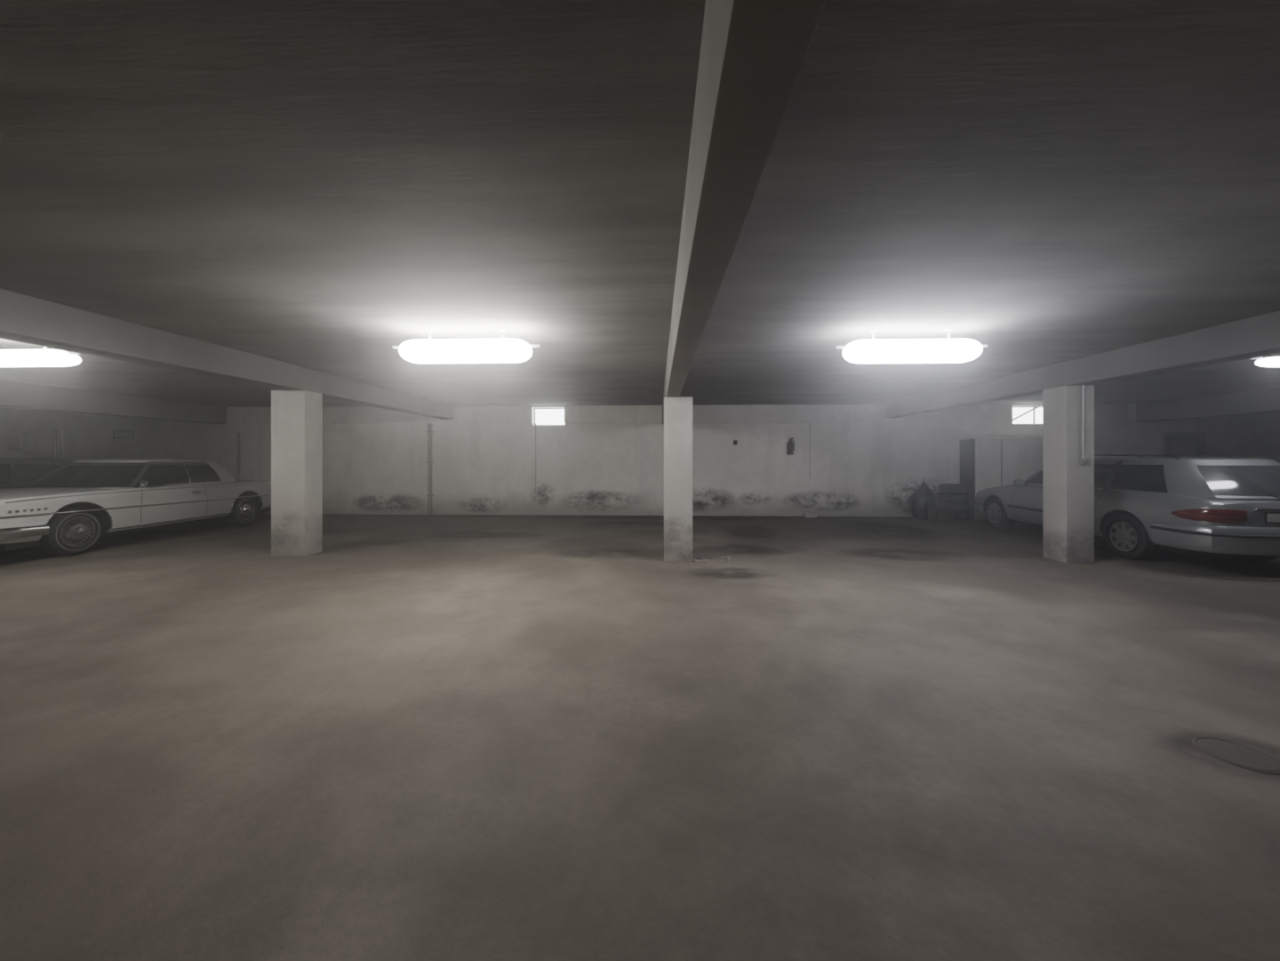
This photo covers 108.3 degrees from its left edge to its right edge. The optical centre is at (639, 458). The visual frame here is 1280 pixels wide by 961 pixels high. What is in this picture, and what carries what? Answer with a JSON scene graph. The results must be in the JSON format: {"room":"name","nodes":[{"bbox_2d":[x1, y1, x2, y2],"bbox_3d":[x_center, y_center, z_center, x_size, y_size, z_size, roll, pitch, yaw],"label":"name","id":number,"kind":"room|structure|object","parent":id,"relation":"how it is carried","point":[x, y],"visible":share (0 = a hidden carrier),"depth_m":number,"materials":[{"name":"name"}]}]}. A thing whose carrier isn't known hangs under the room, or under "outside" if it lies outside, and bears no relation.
{"room":"underground parking garage","nodes":[
{"label":"underground parking garage","id":0,"kind":"room"},
{"bbox_2d":[0,513,1279,960],"bbox_3d":[0.108,1.600,3.098,38.600,0.200,18.800,0,0,2],"label":"floor","id":1,"kind":"structure","parent":0,"point":[407,737],"depth_m":2.48,"materials":[{"name":"concrete"}]},
{"bbox_2d":[0,457,71,488],"bbox_3d":[-12.884,0.740,8.850,2.204,1.519,5.197,0,0,2],"label":"car","id":2,"kind":"object","parent":1,"relation":"on","point":[14,472],"visible":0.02,"depth_m":9.12,"materials":[{"name":"black paint"}]},
{"bbox_2d":[0,457,271,555],"bbox_3d":[-9.767,0.744,8.878,2.176,1.512,5.926,0,0,-2],"label":"classic car","id":3,"kind":"object","parent":1,"relation":"on","point":[65,511],"visible":0.99,"depth_m":8.03,"materials":[{"name":"white paint"}]},
{"bbox_2d":[271,390,322,556],"bbox_3d":[-5.399,0.225,7.283,0.540,2.550,0.380,0,0,2],"label":"concrete pillar","id":4,"kind":"structure","parent":1,"relation":"on","point":[296,415],"depth_m":7.10,"materials":[{"name":"white concrete"}]},
{"bbox_2d":[664,396,692,561],"bbox_3d":[0.564,0.300,6.915,0.415,2.400,0.400,0,0,2],"label":"concrete pillar","id":5,"kind":"structure","parent":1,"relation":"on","point":[677,410],"depth_m":6.72,"materials":[{"name":"white concrete"}]},
{"bbox_2d":[803,512,817,517],"bbox_3d":[4.365,1.435,11.830,0.300,0.130,0.150,0,0,2],"label":"brick","id":6,"kind":"object","parent":1,"relation":"on","point":[805,514],"visible":1,"depth_m":11.76,"materials":[{"name":"concrete"}]},
{"bbox_2d":[909,480,937,519],"bbox_3d":[7.088,1.025,11.544,0.585,0.950,0.615,0,0,2],"label":"bag","id":7,"kind":"object","parent":1,"relation":"on","point":[924,498],"visible":0.82,"depth_m":11.38,"materials":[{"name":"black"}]},
{"bbox_2d":[928,506,954,523],"bbox_3d":[7.084,1.327,10.884,0.400,0.345,0.350,0,0,2],"label":"cardboard box","id":8,"kind":"object","parent":1,"relation":"on","point":[938,515],"visible":1,"depth_m":10.71,"materials":[{"name":"cardboard"}]},
{"bbox_2d":[936,483,969,520],"bbox_3d":[7.785,1.067,11.482,0.691,0.855,0.682,0,0,2],"label":"stack","id":9,"kind":"object","parent":1,"relation":"on","point":[955,496],"visible":0.86,"depth_m":11.22,"materials":[{"name":"rubber"}]},
{"bbox_2d":[959,435,1042,519],"bbox_3d":[9.129,0.465,11.568,1.860,2.070,0.620,0,0,2],"label":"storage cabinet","id":10,"kind":"object","parent":1,"relation":"on","point":[986,461],"depth_m":11.32,"materials":[{"name":"painted metal"},{"name":"black plastic"}]},
{"bbox_2d":[1042,385,1094,563],"bbox_3d":[6.310,0.225,6.819,0.383,2.550,0.410,0,0,2],"label":"concrete pillar","id":11,"kind":"structure","parent":1,"relation":"on","point":[1068,484],"depth_m":6.62,"materials":[{"name":"white concrete"}]},
{"bbox_2d":[1080,384,1087,463],"bbox_3d":[6.324,-0.485,6.586,0.080,1.130,0.045,0,0,2],"label":"conduit","id":12,"kind":"object","parent":11,"relation":"attached to","point":[1084,460],"visible":1,"depth_m":6.59,"materials":[{"name":"grey metal"}]},
{"bbox_2d":[973,454,1279,561],"bbox_3d":[8.293,0.713,8.235,2.143,1.574,5.362,0,0,6],"label":"station wagon","id":13,"kind":"object","parent":1,"relation":"on","point":[1144,504],"visible":0.8,"depth_m":6.37,"materials":[{"name":"silver metal"}]},
{"bbox_2d":[1192,736,1279,774],"bbox_3d":[3.034,1.498,2.346,0.300,0.004,0.300,0,0,2],"label":"drain cover","id":14,"kind":"object","parent":1,"relation":"on","point":[1234,753],"visible":1,"depth_m":2.34,"materials":[{"name":"metal"}]},
{"bbox_2d":[0,0,1279,407],"bbox_3d":[0.108,-1.525,3.098,38.600,0.250,18.800,0,0,2],"label":"ceiling","id":15,"kind":"structure","parent":0,"point":[324,186],"depth_m":2.43,"materials":[{"name":"concrete"}]},
{"bbox_2d":[0,346,81,367],"bbox_3d":[-7.073,-1.220,5.200,1.600,0.360,0.360,0,0,2],"label":"fluorescent ceiling light","id":16,"kind":"object","parent":15,"relation":"attached to","point":[8,357],"visible":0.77,"depth_m":5.07,"materials":[{"name":"plastic"}]},
{"bbox_2d":[0,288,453,419],"bbox_3d":[-5.448,-1.225,3.292,0.360,0.350,18.200,0,0,2],"label":"ceiling beam","id":17,"kind":"structure","parent":15,"relation":"attached to","point":[23,318],"depth_m":5.13,"materials":[{"name":"concrete"}]},
{"bbox_2d":[392,327,539,363],"bbox_3d":[-1.877,-1.218,4.989,1.600,0.365,0.360,0,0,2],"label":"fluorescent ceiling light","id":18,"kind":"object","parent":15,"relation":"attached to","point":[439,350],"visible":1,"depth_m":4.84,"materials":[{"name":"plastic"}]},
{"bbox_2d":[398,338,532,363],"bbox_3d":[-1.877,-1.160,4.989,1.420,0.250,0.360,0,0,2],"label":"diffuser","id":19,"kind":"object","parent":18,"relation":"attached to","point":[439,350],"depth_m":4.84,"materials":[{"name":"white plastic"}]},
{"bbox_2d":[662,0,827,424],"bbox_3d":[0.353,-1.150,3.090,0.190,0.500,18.200,0,0,2],"label":"ceiling beam","id":20,"kind":"structure","parent":15,"relation":"attached to","point":[753,54],"depth_m":1.34,"materials":[{"name":"concrete"}]},
{"bbox_2d":[835,328,987,363],"bbox_3d":[2.926,-1.218,4.991,1.600,0.365,0.360,0,0,2],"label":"fluorescent ceiling light","id":21,"kind":"object","parent":15,"relation":"attached to","point":[897,350],"visible":1,"depth_m":4.85,"materials":[{"name":"plastic"}]},
{"bbox_2d":[842,338,982,363],"bbox_3d":[2.926,-1.160,4.991,1.420,0.250,0.360,0,0,2],"label":"diffuser","id":22,"kind":"object","parent":21,"relation":"attached to","point":[897,350],"depth_m":4.85,"materials":[{"name":"white plastic"}]},
{"bbox_2d":[885,310,1279,417],"bbox_3d":[6.154,-1.225,2.887,0.340,0.350,18.200,0,0,2],"label":"ceiling beam","id":23,"kind":"structure","parent":15,"relation":"attached to","point":[1257,336],"depth_m":5.79,"materials":[{"name":"concrete"}]},
{"bbox_2d":[1136,387,1279,421],"bbox_3d":[12.501,-1.175,2.665,0.400,0.450,18.200,0,0,2],"label":"ceiling beam","id":24,"kind":"structure","parent":15,"relation":"attached to","point":[1267,400],"depth_m":10.15,"materials":[{"name":"concrete"}]},
{"bbox_2d":[1248,356,1279,367],"bbox_3d":[8.128,-1.250,5.520,1.600,0.300,0.200,0,0,2],"label":"fluorescent ceiling light","id":25,"kind":"object","parent":15,"relation":"attached to","point":[1274,361],"visible":0.98,"depth_m":5.50,"materials":[{"name":"plastic"}]},
{"bbox_2d":[0,403,1279,516],"bbox_3d":[0.431,0.050,12.342,38.000,2.900,0.300,0,0,2],"label":"wall","id":26,"kind":"structure","parent":0,"point":[858,468],"depth_m":12.23,"materials":[{"name":"concrete"}]},
{"bbox_2d":[8,431,30,449],"bbox_3d":[-17.067,-0.500,12.691,0.400,0.500,0.205,0,0,2],"label":"electrical box","id":27,"kind":"object","parent":26,"relation":"attached to","point":[17,440],"visible":1,"depth_m":12.62,"materials":[{"name":"grey plastic"}]},
{"bbox_2d":[0,379,226,423],"bbox_3d":[-11.685,-1.175,3.510,0.400,0.450,18.200,0,0,2],"label":"ceiling beam","id":28,"kind":"structure","parent":26,"relation":"attached to","point":[12,394],"depth_m":9.68,"materials":[{"name":"concrete"}]},
{"bbox_2d":[112,429,135,438],"bbox_3d":[-14.166,-0.675,12.684,0.600,0.250,0.034,0,0,2],"label":"wall sign","id":29,"kind":"object","parent":26,"relation":"attached to","point":[116,433],"visible":1,"depth_m":12.67,"materials":[{"name":"grey plastic"}]},
{"bbox_2d":[52,429,240,479],"bbox_3d":[-13.473,0.350,12.607,5.270,2.300,0.081,0,0,2],"label":"pipes","id":30,"kind":"object","parent":26,"relation":"attached to","point":[54,431],"visible":0.45,"depth_m":12.65,"materials":[{"name":"grey metal"}]},
{"bbox_2d":[425,423,433,514],"bbox_3d":[-5.603,0.280,12.338,0.160,2.440,0.120,0,0,2],"label":"downpipe","id":31,"kind":"object","parent":26,"relation":"attached to","point":[429,431],"visible":1,"depth_m":12.30,"materials":[{"name":"grey metal"}]},
{"bbox_2d":[534,408,565,425],"bbox_3d":[-2.417,-1.120,12.437,0.860,0.480,0.050,0,0,2],"label":"window","id":32,"kind":"structure","parent":26,"relation":"in","point":[542,416],"depth_m":12.43,"materials":[{"name":"white glass"}]},
{"bbox_2d":[205,404,897,423],"bbox_3d":[-2.574,-1.175,12.247,18.400,0.450,0.100,0,0,2],"label":"beam","id":33,"kind":"structure","parent":26,"relation":"attached to","point":[724,412],"depth_m":12.15,"materials":[{"name":"concrete"}]},
{"bbox_2d":[535,422,810,514],"bbox_3d":[0.824,0.275,12.174,7.227,2.450,0.014,0,0,2],"label":"pipes","id":34,"kind":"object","parent":26,"relation":"attached to","point":[810,422],"depth_m":12.29,"materials":[{"name":"grey metal"}]},
{"bbox_2d":[786,437,794,454],"bbox_3d":[3.893,-0.333,11.973,0.163,0.425,0.184,0,0,-39],"label":"fire extinguisher","id":35,"kind":"object","parent":26,"relation":"attached to","point":[790,446],"visible":1,"depth_m":11.93,"materials":[{"name":"black"}]},
{"bbox_2d":[1012,406,1042,423],"bbox_3d":[10.024,-1.126,11.982,0.900,0.492,0.090,0,0,2],"label":"window","id":36,"kind":"structure","parent":26,"relation":"in","point":[1020,414],"depth_m":11.99,"materials":[{"name":"white glass"}]},
{"bbox_2d":[1160,432,1205,456],"bbox_3d":[13.716,0.420,11.682,1.020,2.160,0.091,0,0,2],"label":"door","id":37,"kind":"structure","parent":26,"relation":"in","point":[1170,443],"depth_m":11.68,"materials":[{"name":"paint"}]},
{"bbox_2d":[694,555,730,563],"bbox_3d":[1.078,1.487,6.850,0.565,0.030,0.439,0,0,2],"label":"rubble","id":38,"kind":"object","parent":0,"point":[697,560],"depth_m":6.75,"materials":[{"name":"grey concrete"}]}
]}

